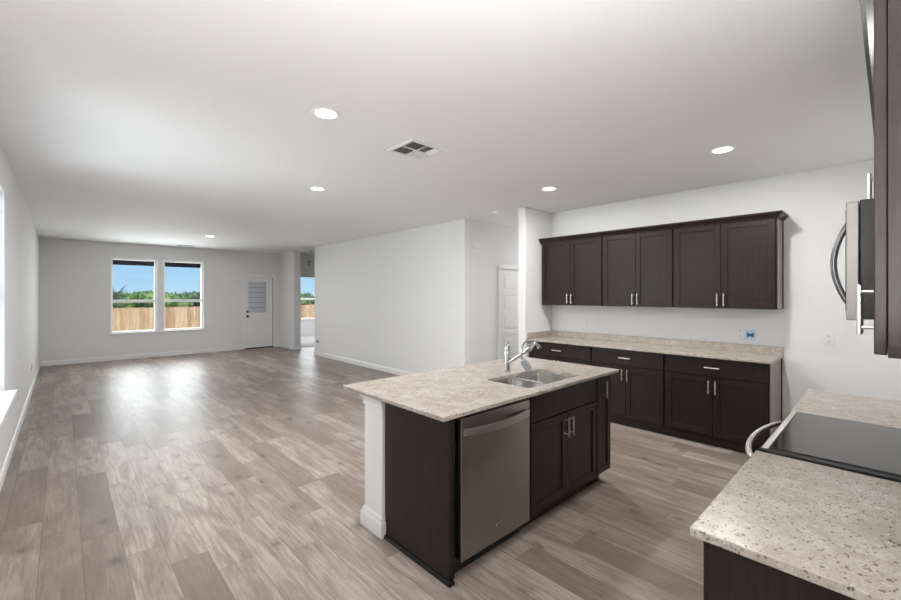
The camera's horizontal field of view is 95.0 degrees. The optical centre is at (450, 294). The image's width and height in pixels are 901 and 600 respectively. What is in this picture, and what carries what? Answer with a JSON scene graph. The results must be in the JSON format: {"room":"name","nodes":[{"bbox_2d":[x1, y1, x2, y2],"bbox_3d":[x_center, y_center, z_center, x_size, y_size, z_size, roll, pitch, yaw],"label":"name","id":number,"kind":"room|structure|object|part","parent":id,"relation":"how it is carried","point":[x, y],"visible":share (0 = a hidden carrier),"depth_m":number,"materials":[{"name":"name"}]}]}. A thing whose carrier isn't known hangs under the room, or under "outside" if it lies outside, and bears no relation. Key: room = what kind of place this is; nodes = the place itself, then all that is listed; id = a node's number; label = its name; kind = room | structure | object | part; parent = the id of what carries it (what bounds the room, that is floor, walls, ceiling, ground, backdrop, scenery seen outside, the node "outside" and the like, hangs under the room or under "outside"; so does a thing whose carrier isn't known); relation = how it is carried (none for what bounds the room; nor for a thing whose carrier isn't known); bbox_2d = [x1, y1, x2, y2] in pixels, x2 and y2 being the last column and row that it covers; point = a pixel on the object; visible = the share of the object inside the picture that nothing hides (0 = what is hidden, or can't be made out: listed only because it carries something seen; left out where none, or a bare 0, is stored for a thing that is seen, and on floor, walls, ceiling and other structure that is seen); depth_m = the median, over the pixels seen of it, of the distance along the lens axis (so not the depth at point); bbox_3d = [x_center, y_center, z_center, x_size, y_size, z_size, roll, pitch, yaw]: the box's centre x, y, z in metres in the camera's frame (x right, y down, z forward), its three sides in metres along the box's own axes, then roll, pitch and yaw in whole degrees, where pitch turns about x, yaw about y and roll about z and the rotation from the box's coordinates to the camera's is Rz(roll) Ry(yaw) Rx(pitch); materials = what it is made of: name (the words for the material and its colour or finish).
{"room":"open-plan kitchen","nodes":[
{"label":"open-plan kitchen","id":0,"kind":"room"},
{"bbox_2d":[0,142,38,471],"bbox_3d":[-4.399,0.148,4.052,0.140,2.743,12.790,0,0,-43],"label":"wall","id":1,"kind":"structure","parent":0,"point":[19,237],"depth_m":4.45,"materials":[{"name":"white paint"}]},
{"bbox_2d":[0,389,16,426],"bbox_3d":[-3.119,0.847,2.791,0.160,0.077,1.900,0,0,-43],"label":"window sill","id":2,"kind":"structure","parent":1,"relation":"attached to","point":[7,397],"depth_m":3.13,"materials":[{"name":"white paint"}]},
{"bbox_2d":[0,362,39,491],"bbox_3d":[-4.391,1.469,4.156,0.013,0.102,12.650,0,0,-43],"label":"baseboard","id":3,"kind":"structure","parent":1,"relation":"attached to","point":[5,466],"depth_m":4.22,"materials":[{"name":"white paint"}]},
{"bbox_2d":[113,260,200,267],"bbox_3d":[-7.431,-0.885,10.477,5.900,0.290,0.450,0,0,-43],"label":"eave","id":4,"kind":"object","parent":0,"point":[115,262],"depth_m":10.40,"materials":[{"name":"paint"}]},
{"bbox_2d":[39,237,278,361],"bbox_3d":[-6.990,0.148,10.486,5.165,2.743,0.140,0,0,-43],"label":"wall","id":5,"kind":"structure","parent":0,"point":[73,274],"depth_m":9.54,"materials":[{"name":"white paint"}]},
{"bbox_2d":[111,258,155,332],"bbox_3d":[-7.608,0.013,9.931,0.870,1.755,0.064,0,0,-43],"label":"window","id":6,"kind":"structure","parent":5,"relation":"in","point":[112,259],"depth_m":9.86,"materials":[{"name":"white plastic"}]},
{"bbox_3d":[-7.605,0.146,9.928,0.800,0.067,0.056,0,0,-43],"label":"meeting rail","id":7,"kind":"part","parent":6,"relation":"part of","materials":[{"name":"white plastic"}]},
{"bbox_2d":[40,346,241,366],"bbox_3d":[-7.258,1.469,10.129,4.005,0.102,0.013,0,0,-43],"label":"baseboard","id":8,"kind":"structure","parent":5,"relation":"attached to","point":[159,354],"depth_m":9.86,"materials":[{"name":"white paint"}]},
{"bbox_2d":[109,256,204,332],"bbox_3d":[-7.177,-0.003,10.208,1.938,1.785,0.010,0,0,-43],"label":"window frame","id":9,"kind":"structure","parent":5,"relation":"in","point":[110,257],"depth_m":10.24,"materials":[{"name":"white paint"}]},
{"bbox_2d":[108,329,205,335],"bbox_3d":[-7.184,0.921,10.218,1.975,0.067,0.085,0,0,-43],"label":"window sill","id":10,"kind":"structure","parent":5,"relation":"attached to","point":[186,330],"depth_m":10.13,"materials":[{"name":"white paint"}]},
{"bbox_2d":[164,260,202,330],"bbox_3d":[-6.871,0.013,10.623,0.865,1.755,0.064,0,0,-43],"label":"window","id":11,"kind":"structure","parent":5,"relation":"in","point":[201,263],"depth_m":10.66,"materials":[{"name":"white plastic"}]},
{"bbox_3d":[-6.868,0.146,10.620,0.795,0.067,0.056,0,0,-43],"label":"meeting rail","id":12,"kind":"part","parent":11,"relation":"part of","materials":[{"name":"white plastic"}]},
{"bbox_2d":[245,278,272,348],"bbox_3d":[-5.498,0.515,11.845,0.790,2.010,0.199,0,0,-43],"label":"door","id":13,"kind":"structure","parent":5,"relation":"in","point":[258,291],"depth_m":11.83,"materials":[{"name":"white paint"}]},
{"bbox_2d":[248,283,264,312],"bbox_3d":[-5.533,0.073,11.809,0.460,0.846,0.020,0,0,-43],"label":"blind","id":14,"kind":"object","parent":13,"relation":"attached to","point":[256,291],"depth_m":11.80,"materials":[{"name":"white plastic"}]},
{"bbox_2d":[248,282,265,312],"bbox_3d":[-5.542,0.070,11.819,0.480,0.860,0.004,0,0,-43],"label":"blind","id":15,"kind":"object","parent":13,"relation":"attached to","point":[256,290],"depth_m":11.81,"materials":[{"name":"white plastic"}]},
{"bbox_3d":[-5.514,0.070,11.789,0.540,0.920,0.012,0,0,-43],"label":"glass frame","id":16,"kind":"part","parent":13,"relation":"part of","materials":[{"name":"grey glass"}]},
{"bbox_2d":[242,275,275,349],"bbox_3d":[-5.508,0.476,11.856,0.904,2.087,0.142,0,0,-43],"label":"door frame","id":17,"kind":"structure","parent":5,"relation":"attached to","point":[243,276],"depth_m":11.77,"materials":[{"name":"white paint"}]},
{"bbox_2d":[301,252,314,277],"bbox_3d":[-3.278,0.148,12.927,3.210,2.743,0.140,0,0,-43],"label":"wall","id":18,"kind":"structure","parent":0,"point":[307,271],"depth_m":12.03,"materials":[{"name":"white paint"}]},
{"bbox_2d":[301,319,314,335],"bbox_3d":[-4.471,0.148,14.097,3.350,2.743,3.200,0,0,-43],"label":"wall","id":19,"kind":"structure","parent":0,"point":[307,326],"depth_m":15.33,"materials":[{"name":"white paint"}]},
{"bbox_2d":[276,343,300,349],"bbox_3d":[-4.649,1.469,11.853,1.097,0.102,0.244,0,0,42],"label":"baseboard","id":20,"kind":"structure","parent":19,"relation":"attached to","point":[277,344],"depth_m":11.67,"materials":[{"name":"white paint"}]},
{"bbox_2d":[301,277,314,318],"bbox_3d":[-5.228,0.105,15.510,1.600,1.570,0.064,0,0,-43],"label":"window","id":21,"kind":"structure","parent":19,"relation":"in","point":[301,277],"depth_m":15.38,"materials":[{"name":"white plastic"}]},
{"bbox_2d":[0,335,748,599],"bbox_3d":[-2.110,1.568,7.872,8.705,0.104,15.230,0,0,-43],"label":"floor","id":22,"kind":"structure","parent":0,"point":[234,474],"depth_m":3.03,"materials":[{"name":"wood"}]},
{"bbox_2d":[360,394,385,538],"bbox_3d":[0.145,1.076,3.275,1.817,0.888,0.254,0,0,-43],"label":"wall","id":23,"kind":"structure","parent":22,"relation":"on","point":[372,513],"depth_m":2.65,"materials":[{"name":"white paint"}]},
{"bbox_3d":[0.145,0.676,3.275,1.817,0.088,0.254,0,0,-43],"label":"cap moulding","id":24,"kind":"part","parent":23,"relation":"part of","materials":[{"name":"white paint"}]},
{"bbox_3d":[0.146,1.456,3.276,1.813,0.128,0.246,0,0,-43],"label":"moulding","id":25,"kind":"part","parent":23,"relation":"part of","materials":[{"name":"white paint"}]},
{"bbox_2d":[384,403,454,587],"bbox_3d":[-0.192,1.076,2.389,0.070,0.888,0.619,0,0,-43],"label":"end panel","id":26,"kind":"object","parent":22,"relation":"on","point":[419,449],"visible":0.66,"depth_m":2.34,"materials":[{"name":"brown wood"}]},
{"bbox_3d":[-0.203,1.509,2.379,0.040,0.022,0.619,0,0,-43],"label":"shoe moulding","id":27,"kind":"part","parent":26,"relation":"part of","materials":[{"name":"black wood"}]},
{"bbox_2d":[454,399,529,572],"bbox_3d":[0.093,1.089,2.598,0.605,0.862,0.657,0,0,-43],"label":"dishwasher","id":28,"kind":"object","parent":22,"relation":"on","point":[492,446],"visible":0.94,"depth_m":2.34,"materials":[{"name":"silver metal"}]},
{"bbox_3d":[0.070,1.472,2.623,0.585,0.095,0.470,0,0,-43],"label":"toe panel","id":29,"kind":"part","parent":28,"relation":"part of","materials":[{"name":"black plastic"}]},
{"bbox_3d":[0.299,0.735,2.379,0.565,0.042,0.055,0,0,-43],"label":"handle","id":30,"kind":"part","parent":28,"relation":"part of","materials":[{"name":"silver metal"}]},
{"bbox_2d":[520,379,595,528],"bbox_3d":[0.624,1.075,3.122,0.869,0.889,0.660,0,0,-43],"label":"base cabinet","id":31,"kind":"object","parent":22,"relation":"on","point":[562,421],"visible":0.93,"depth_m":2.87,"materials":[{"name":"brown wood"}]},
{"bbox_2d":[343,357,618,421],"bbox_3d":[0.324,0.618,3.074,1.931,0.024,1.010,0,0,-43],"label":"countertop","id":32,"kind":"structure","parent":31,"relation":"on","point":[446,394],"depth_m":2.71,"materials":[{"name":"stone"}]},
{"bbox_2d":[504,340,540,371],"bbox_3d":[0.552,0.475,3.233,0.209,0.262,0.236,0,0,-43],"label":"faucet","id":33,"kind":"object","parent":32,"relation":"on","point":[525,364],"visible":1,"depth_m":3.18,"materials":[{"name":"silver metal"}]},
{"bbox_3d":[0.452,0.398,3.262,0.057,0.066,0.044,0,0,-43],"label":"lever","id":34,"kind":"part","parent":33,"relation":"part of","materials":[{"name":"silver metal"}]},
{"bbox_3d":[0.519,0.479,3.204,0.185,0.144,0.038,0,0,37],"label":"spout","id":35,"kind":"part","parent":33,"relation":"part of","materials":[{"name":"silver metal"}]},
{"bbox_2d":[494,372,573,387],"bbox_3d":[0.620,0.723,3.051,0.730,0.186,0.428,0,0,-43],"label":"sink","id":36,"kind":"object","parent":32,"relation":"in","point":[534,379],"visible":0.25,"depth_m":3.25,"materials":[{"name":"silver metal"}]},
{"bbox_3d":[0.486,0.724,2.918,0.304,0.184,0.392,0,0,-43],"label":"bowl","id":37,"kind":"part","parent":36,"relation":"part of","materials":[{"name":"silver metal"}]},
{"bbox_3d":[0.744,0.724,3.159,0.354,0.184,0.392,0,0,-43],"label":"bowl","id":38,"kind":"part","parent":36,"relation":"part of","materials":[{"name":"silver metal"}]},
{"bbox_3d":[0.660,1.115,2.772,0.421,0.579,0.020,0,0,-43],"label":"door","id":39,"kind":"part","parent":31,"relation":"part of","materials":[{"name":"brown wood"}]},
{"bbox_3d":[0.814,0.920,2.876,0.011,0.133,0.040,0,0,-43],"label":"handle","id":40,"kind":"part","parent":31,"relation":"part of","materials":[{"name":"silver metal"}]},
{"bbox_3d":[0.858,0.920,2.917,0.011,0.133,0.040,0,0,-43],"label":"handle","id":41,"kind":"part","parent":31,"relation":"part of","materials":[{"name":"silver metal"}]},
{"bbox_3d":[0.970,1.115,3.063,0.421,0.579,0.020,0,0,-43],"label":"door","id":42,"kind":"part","parent":31,"relation":"part of","materials":[{"name":"brown wood"}]},
{"bbox_2d":[529,341,591,365],"bbox_3d":[1.608,1.075,5.600,0.648,0.889,0.942,0,0,-43],"label":"drawer","id":43,"kind":"object","parent":22,"relation":"on","point":[576,354],"visible":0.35,"depth_m":5.34,"materials":[{"name":"brown wood"}]},
{"bbox_3d":[1.250,1.115,5.580,0.020,0.579,0.458,0,0,-43],"label":"door","id":44,"kind":"part","parent":43,"relation":"part of","materials":[{"name":"brown wood"}]},
{"bbox_3d":[1.566,1.115,5.244,0.020,0.579,0.458,0,0,-43],"label":"door","id":45,"kind":"part","parent":43,"relation":"part of","materials":[{"name":"brown wood"}]},
{"bbox_2d":[587,375,609,486],"bbox_3d":[1.025,1.075,3.499,0.226,0.889,0.660,0,0,-43],"label":"base cabinet","id":46,"kind":"object","parent":22,"relation":"on","point":[602,400],"visible":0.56,"depth_m":3.29,"materials":[{"name":"brown wood"}]},
{"bbox_3d":[1.217,1.024,3.294,0.215,0.762,0.020,0,0,-43],"label":"door","id":47,"kind":"part","parent":46,"relation":"part of","materials":[{"name":"brown wood"}]},
{"bbox_3d":[1.222,0.745,3.259,0.011,0.133,0.040,0,0,-43],"label":"handle","id":48,"kind":"part","parent":46,"relation":"part of","materials":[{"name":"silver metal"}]},
{"bbox_2d":[592,347,665,434],"bbox_3d":[2.219,1.075,4.948,0.648,0.889,0.843,0,0,-43],"label":"base cabinet","id":49,"kind":"object","parent":22,"relation":"on","point":[637,391],"visible":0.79,"depth_m":4.68,"materials":[{"name":"brown wood"}]},
{"bbox_3d":[1.878,1.115,4.911,0.020,0.579,0.408,0,0,-43],"label":"door","id":50,"kind":"part","parent":49,"relation":"part of","materials":[{"name":"brown wood"}]},
{"bbox_3d":[2.019,0.729,4.760,0.020,0.171,0.820,0,0,-43],"label":"drawer","id":51,"kind":"part","parent":49,"relation":"part of","materials":[{"name":"brown wood"}]},
{"bbox_3d":[2.160,1.115,4.610,0.020,0.579,0.408,0,0,-43],"label":"door","id":52,"kind":"part","parent":49,"relation":"part of","materials":[{"name":"brown wood"}]},
{"bbox_2d":[665,354,781,453],"bbox_3d":[2.821,1.075,4.306,0.648,0.889,0.916,0,0,-43],"label":"base cabinet","id":53,"kind":"object","parent":22,"relation":"on","point":[721,403],"visible":0.82,"depth_m":4.08,"materials":[{"name":"brown wood"}]},
{"bbox_2d":[527,330,783,363],"bbox_3d":[2.216,0.579,4.958,0.638,0.103,2.715,0,0,-43],"label":"countertop","id":54,"kind":"structure","parent":53,"relation":"on","point":[703,349],"depth_m":4.77,"materials":[{"name":"stone"}]},
{"bbox_3d":[2.466,1.115,4.284,0.020,0.579,0.439,0,0,-43],"label":"door","id":55,"kind":"part","parent":53,"relation":"part of","materials":[{"name":"brown wood"}]},
{"bbox_3d":[2.618,0.729,4.122,0.020,0.171,0.882,0,0,-43],"label":"drawer","id":56,"kind":"part","parent":53,"relation":"part of","materials":[{"name":"brown wood"}]},
{"bbox_3d":[2.769,1.115,3.961,0.020,0.579,0.439,0,0,-43],"label":"door","id":57,"kind":"part","parent":53,"relation":"part of","materials":[{"name":"brown wood"}]},
{"bbox_3d":[3.144,1.075,3.993,0.546,0.889,0.004,0,0,-43],"label":"panel","id":58,"kind":"part","parent":53,"relation":"part of","materials":[{"name":"beige laminate"}]},
{"bbox_2d":[703,541,855,599],"bbox_3d":[1.134,1.075,1.129,0.751,0.889,0.665,0,0,-43],"label":"base cabinet","id":59,"kind":"object","parent":22,"relation":"on","point":[727,575],"visible":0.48,"depth_m":1.01,"materials":[{"name":"brown wood"}]},
{"bbox_3d":[0.941,0.729,1.336,0.728,0.171,0.020,0,0,-43],"label":"drawer","id":60,"kind":"part","parent":59,"relation":"part of","materials":[{"name":"brown wood"}]},
{"bbox_2d":[690,451,900,599],"bbox_3d":[1.131,0.618,1.110,0.780,0.024,0.648,0,0,-43],"label":"countertop","id":61,"kind":"structure","parent":59,"relation":"on","point":[837,530],"depth_m":1.09,"materials":[{"name":"stone"}]},
{"bbox_2d":[745,411,900,482],"bbox_3d":[1.665,1.058,1.675,0.762,0.924,0.734,0,0,-43],"label":"stove","id":62,"kind":"object","parent":22,"relation":"on","point":[873,450],"visible":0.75,"depth_m":1.66,"materials":[{"name":"black glass"}]},
{"bbox_2d":[745,421,781,457],"bbox_3d":[1.447,0.658,1.907,0.715,0.024,0.096,0,0,-43],"label":"handle","id":63,"kind":"object","parent":62,"relation":"in","point":[748,447],"depth_m":1.92,"materials":[{"name":"silver metal"}]},
{"bbox_3d":[1.491,0.598,1.860,0.726,0.004,0.020,0,0,-43],"label":"trim","id":64,"kind":"part","parent":62,"relation":"part of","materials":[{"name":"silver metal"}]},
{"bbox_3d":[2.237,1.075,2.164,0.731,0.889,0.665,0,0,-43],"label":"base cabinet","id":65,"kind":"object","parent":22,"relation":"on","visible":0},
{"bbox_2d":[789,389,900,427],"bbox_3d":[2.255,0.618,2.165,0.759,0.024,0.648,0,0,-43],"label":"countertop","id":66,"kind":"structure","parent":65,"relation":"on","point":[872,410],"depth_m":2.22,"materials":[{"name":"stone"}]},
{"bbox_2d":[279,218,469,372],"bbox_3d":[-2.396,0.148,9.503,0.190,2.743,7.860,0,0,-43],"label":"wall","id":67,"kind":"structure","parent":0,"point":[392,294],"depth_m":8.03,"materials":[{"name":"white paint"}]},
{"bbox_2d":[314,351,412,375],"bbox_3d":[-1.321,1.469,8.812,0.838,0.102,5.406,0,0,-43],"label":"baseboard","id":68,"kind":"structure","parent":67,"relation":"attached to","point":[334,357],"depth_m":8.73,"materials":[{"name":"white paint"}]},
{"bbox_2d":[0,0,873,253],"bbox_3d":[-2.158,-1.283,7.923,8.705,0.120,15.370,0,0,-43],"label":"ceiling","id":69,"kind":"structure","parent":0,"point":[147,122],"depth_m":2.67,"materials":[{"name":"paint"}]},
{"bbox_2d":[309,186,325,190],"bbox_3d":[-1.528,-1.219,4.743,0.184,0.008,0.184,0,0,-43],"label":"recessed light","id":70,"kind":"object","parent":69,"relation":"in","point":[315,188],"visible":1,"depth_m":4.72,"materials":[{"name":"white"}]},
{"bbox_2d":[312,107,339,119],"bbox_3d":[-0.838,-1.219,2.779,0.184,0.008,0.184,0,0,-43],"label":"recessed light","id":71,"kind":"object","parent":69,"relation":"in","point":[325,113],"visible":1,"depth_m":2.77,"materials":[{"name":"white paint"}]},
{"bbox_2d":[387,139,445,159],"bbox_3d":[-0.285,-1.215,3.476,0.360,0.016,0.340,0,0,-43],"label":"ceiling vent","id":72,"kind":"object","parent":69,"relation":"in","point":[412,148],"visible":1,"depth_m":3.46,"materials":[{"name":"white metal"}]},
{"bbox_2d":[492,211,501,214],"bbox_3d":[0.681,-1.202,6.055,0.140,0.042,0.140,0,0,-43],"label":"smoke detector","id":73,"kind":"object","parent":69,"relation":"attached to","point":[493,212],"visible":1,"depth_m":6.01,"materials":[{"name":"white plastic"}]},
{"bbox_2d":[541,186,556,190],"bbox_3d":[1.131,-1.219,4.743,0.184,0.008,0.184,0,0,-43],"label":"recessed light","id":74,"kind":"object","parent":69,"relation":"in","point":[550,188],"visible":1,"depth_m":4.72,"materials":[{"name":"white"}]},
{"bbox_2d":[710,146,735,153],"bbox_3d":[2.287,-1.219,3.472,0.184,0.008,0.184,0,0,-43],"label":"recessed light","id":75,"kind":"object","parent":69,"relation":"in","point":[723,149],"visible":1,"depth_m":3.46,"materials":[{"name":"white"}]},
{"bbox_2d":[470,219,517,363],"bbox_3d":[1.463,0.148,7.838,3.260,2.743,0.140,0,0,-43],"label":"wall","id":76,"kind":"structure","parent":0,"point":[499,242],"depth_m":6.94,"materials":[{"name":"white paint"}]},
{"bbox_2d":[498,265,517,358],"bbox_3d":[1.105,0.499,7.482,0.874,2.042,0.142,0,0,-43],"label":"door frame","id":77,"kind":"structure","parent":76,"relation":"attached to","point":[503,267],"depth_m":7.14,"materials":[{"name":"white paint"}]},
{"bbox_2d":[501,269,517,358],"bbox_3d":[1.143,0.530,7.441,0.728,1.955,0.111,0,0,-43],"label":"door","id":78,"kind":"structure","parent":76,"relation":"in","point":[509,278],"depth_m":7.38,"materials":[{"name":"white paint"}]},
{"bbox_2d":[518,207,551,356],"bbox_3d":[1.234,0.148,5.985,0.670,2.743,0.120,0,0,-43],"label":"wall pier","id":79,"kind":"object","parent":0,"point":[534,225],"visible":0.51,"depth_m":5.82,"materials":[{"name":"white paint"}]},
{"bbox_2d":[552,159,900,420],"bbox_3d":[2.812,0.148,4.894,0.140,2.743,3.870,0,0,-43],"label":"wall","id":80,"kind":"structure","parent":0,"point":[814,201],"depth_m":4.14,"materials":[{"name":"white paint"}]},
{"bbox_2d":[542,237,602,305],"bbox_3d":[1.720,-0.305,5.700,0.348,0.890,0.919,0,0,-43],"label":"upper cabinet","id":81,"kind":"object","parent":80,"relation":"attached to","point":[572,270],"visible":0.97,"depth_m":5.57,"materials":[{"name":"brown wood"}]},
{"bbox_3d":[1.475,-0.304,5.779,0.020,0.880,0.446,0,0,-43],"label":"door","id":82,"kind":"part","parent":81,"relation":"part of","materials":[{"name":"brown wood"}]},
{"bbox_3d":[1.783,-0.304,5.451,0.020,0.880,0.446,0,0,-43],"label":"door","id":83,"kind":"part","parent":81,"relation":"part of","materials":[{"name":"brown wood"}]},
{"bbox_2d":[594,320,598,328],"bbox_3d":[2.002,0.405,5.649,0.009,0.116,0.072,0,0,-43],"label":"wall outlet","id":84,"kind":"object","parent":80,"relation":"attached to","point":[596,322],"visible":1,"depth_m":5.65,"materials":[{"name":"white plastic"}]},
{"bbox_2d":[603,229,673,306],"bbox_3d":[2.322,-0.305,5.058,0.348,0.890,0.839,0,0,-43],"label":"upper cabinet","id":85,"kind":"object","parent":80,"relation":"attached to","point":[638,268],"visible":0.98,"depth_m":4.93,"materials":[{"name":"brown wood"}]},
{"bbox_3d":[2.091,-0.304,5.122,0.020,0.880,0.406,0,0,-43],"label":"door","id":86,"kind":"part","parent":85,"relation":"part of","materials":[{"name":"brown wood"}]},
{"bbox_3d":[2.371,-0.304,4.824,0.020,0.880,0.406,0,0,-43],"label":"door","id":87,"kind":"part","parent":85,"relation":"part of","materials":[{"name":"brown wood"}]},
{"bbox_2d":[553,330,783,354],"bbox_3d":[2.442,0.566,5.170,0.020,0.079,2.715,0,0,-43],"label":"backsplash","id":88,"kind":"structure","parent":80,"relation":"attached to","point":[648,340],"depth_m":4.88,"materials":[{"name":"stone"}]},
{"bbox_2d":[674,218,783,308],"bbox_3d":[2.930,-0.305,4.410,0.348,0.890,0.938,0,0,-43],"label":"upper cabinet","id":89,"kind":"object","parent":80,"relation":"attached to","point":[737,265],"visible":0.98,"depth_m":4.27,"materials":[{"name":"brown wood"}]},
{"bbox_2d":[539,210,788,243],"bbox_3d":[2.333,-0.773,5.039,0.355,0.062,2.754,0,0,-43],"label":"crown molding","id":90,"kind":"structure","parent":89,"relation":"attached to","point":[781,214],"depth_m":4.60,"materials":[{"name":"brown wood"}]},
{"bbox_3d":[2.681,-0.304,4.494,0.020,0.880,0.450,0,0,-43],"label":"door","id":91,"kind":"part","parent":89,"relation":"part of","materials":[{"name":"brown wood"}]},
{"bbox_3d":[2.991,-0.304,4.163,0.020,0.880,0.450,0,0,-43],"label":"door","id":92,"kind":"part","parent":89,"relation":"part of","materials":[{"name":"brown wood"}]},
{"bbox_3d":[3.261,-0.305,4.088,0.246,0.890,0.004,0,0,-43],"label":"panel","id":93,"kind":"part","parent":89,"relation":"part of","materials":[{"name":"beige laminate"}]},
{"bbox_2d":[736,327,743,338],"bbox_3d":[3.122,0.410,4.455,0.009,0.116,0.072,0,0,-43],"label":"wall outlet","id":94,"kind":"object","parent":80,"relation":"attached to","point":[739,331],"visible":1,"depth_m":4.45,"materials":[{"name":"white plastic"}]},
{"bbox_2d":[745,330,755,339],"bbox_3d":[3.185,0.425,4.387,0.012,0.100,0.090,0,0,-43],"label":"water valve box","id":95,"kind":"object","parent":80,"relation":"attached to","point":[749,334],"visible":1,"depth_m":4.39,"materials":[{"name":"blue plastic"}]},
{"bbox_2d":[824,333,833,345],"bbox_3d":[3.608,0.420,3.938,0.009,0.120,0.075,0,0,-43],"label":"wall outlet","id":96,"kind":"object","parent":80,"relation":"attached to","point":[828,337],"visible":1,"depth_m":3.93,"materials":[{"name":"white plastic"}]},
{"bbox_3d":[2.108,0.149,1.484,5.835,2.743,0.140,0,0,-43],"label":"wall","id":97,"kind":"structure","parent":0,"visible":0},
{"bbox_2d":[867,173,873,198],"bbox_3d":[1.796,-0.539,1.536,0.762,0.422,0.346,0,0,-43],"label":"upper cabinet","id":98,"kind":"object","parent":97,"relation":"attached to","point":[869,177],"visible":0.07,"depth_m":1.64,"materials":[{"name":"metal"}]},
{"bbox_2d":[830,198,873,319],"bbox_3d":[1.762,-0.119,1.571,0.760,0.412,0.440,0,0,-43],"label":"microwave","id":99,"kind":"object","parent":98,"relation":"attached to","point":[857,230],"visible":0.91,"depth_m":1.42,"materials":[{"name":"silver metal"}]},
{"bbox_3d":[1.489,-0.119,1.570,0.020,0.333,0.068,0,0,-43],"label":"handle","id":100,"kind":"part","parent":99,"relation":"part of","materials":[{"name":"grey metal"}]},
{"bbox_3d":[1.418,-0.119,1.477,0.110,0.352,0.002,0,0,-43],"label":"control panel","id":101,"kind":"part","parent":99,"relation":"part of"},
{"bbox_3d":[1.659,-0.117,1.680,0.760,0.408,0.032,0,0,-43],"label":"door","id":102,"kind":"part","parent":99,"relation":"part of","materials":[{"name":"silver paint"}]},
{"bbox_2d":[856,0,900,358],"bbox_3d":[1.241,-0.311,1.015,0.756,0.878,0.346,0,0,-43],"label":"upper cabinet","id":103,"kind":"object","parent":97,"relation":"attached to","point":[887,13],"visible":1,"depth_m":0.85,"materials":[{"name":"brown wood"}]},
{"bbox_3d":[1.115,0.039,1.106,0.011,0.133,0.040,0,0,-43],"label":"handle","id":104,"kind":"part","parent":103,"relation":"part of","materials":[{"name":"silver metal"}]},
{"bbox_2d":[859,0,873,132],"bbox_3d":[1.790,-0.773,1.523,2.326,0.062,0.344,0,0,-43],"label":"crown molding","id":105,"kind":"structure","parent":103,"relation":"attached to","point":[866,6],"depth_m":1.26,"materials":[{"name":"brown wood"}]},
{"bbox_3d":[1.158,0.039,1.147,0.011,0.133,0.040,0,0,-43],"label":"handle","id":106,"kind":"part","parent":103,"relation":"part of","materials":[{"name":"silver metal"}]},
{"bbox_3d":[1.022,-0.310,0.979,0.364,0.868,0.020,0,0,-43],"label":"door","id":107,"kind":"part","parent":103,"relation":"part of","materials":[{"name":"brown wood"}]},
{"label":"outside","id":108,"kind":"structure","parent":0,"visible":0},
{"bbox_3d":[-58.565,1.970,77.034,100.000,0.200,167.500,0,0,-43],"label":"lawn","id":109,"kind":"structure","parent":108,"visible":0},
{"bbox_2d":[113,288,125,307],"bbox_3d":[-28.549,0.510,35.164,1.191,2.729,1.294,0,0,16],"label":"bare tree","id":110,"kind":"object","parent":109,"relation":"on","point":[115,293],"visible":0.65,"depth_m":35.08,"materials":[{"name":"grey plant"}]},
{"bbox_2d":[113,291,127,307],"bbox_3d":[-34.154,0.744,40.936,2.884,2.396,3.746,0,0,35],"label":"tree","id":111,"kind":"object","parent":109,"relation":"on","point":[120,305],"visible":0.09,"depth_m":41.23,"materials":[{"name":"green plant"}]},
{"bbox_2d":[122,291,145,307],"bbox_3d":[-34.045,0.688,44.526,3.072,2.383,2.763,0,0,31],"label":"tree","id":112,"kind":"object","parent":109,"relation":"on","point":[135,295],"visible":0.49,"depth_m":44.20,"materials":[{"name":"green plant"}]},
{"bbox_2d":[138,290,172,307],"bbox_3d":[-30.412,0.653,42.676,2.903,2.454,3.057,0,0,-43],"label":"tree","id":113,"kind":"object","parent":109,"relation":"on","point":[149,295],"visible":0.45,"depth_m":41.80,"materials":[{"name":"green plant"}]},
{"bbox_2d":[166,292,192,306],"bbox_3d":[-31.020,0.781,46.588,3.272,2.402,3.012,0,0,-43],"label":"tree","id":114,"kind":"object","parent":109,"relation":"on","point":[175,295],"visible":0.47,"depth_m":45.96,"materials":[{"name":"green plant"}]},
{"bbox_2d":[184,291,200,306],"bbox_3d":[-31.022,0.691,50.100,3.061,2.386,2.566,0,0,-43],"label":"tree","id":115,"kind":"object","parent":109,"relation":"on","point":[194,295],"visible":0.48,"depth_m":49.81,"materials":[{"name":"green plant"}]},
{"bbox_2d":[113,304,314,330],"bbox_3d":[-6.809,1.174,21.126,29.200,1.392,0.150,0,0,-43],"label":"fence","id":116,"kind":"object","parent":109,"relation":"on","point":[142,318],"visible":0.08,"depth_m":16.64,"materials":[{"name":"brown wood"}]},
{"bbox_2d":[301,294,306,304],"bbox_3d":[-20.850,0.662,55.781,3.269,2.437,3.936,0,0,-43],"label":"tree","id":117,"kind":"object","parent":109,"relation":"on","point":[303,302],"visible":0.12,"depth_m":55.19,"materials":[{"name":"green plant"}]},
{"bbox_2d":[304,292,314,304],"bbox_3d":[-20.829,0.772,59.838,2.761,2.470,3.769,0,0,-43],"label":"tree","id":118,"kind":"object","parent":109,"relation":"on","point":[308,295],"visible":0.43,"depth_m":58.98,"materials":[{"name":"green plant"}]}
]}

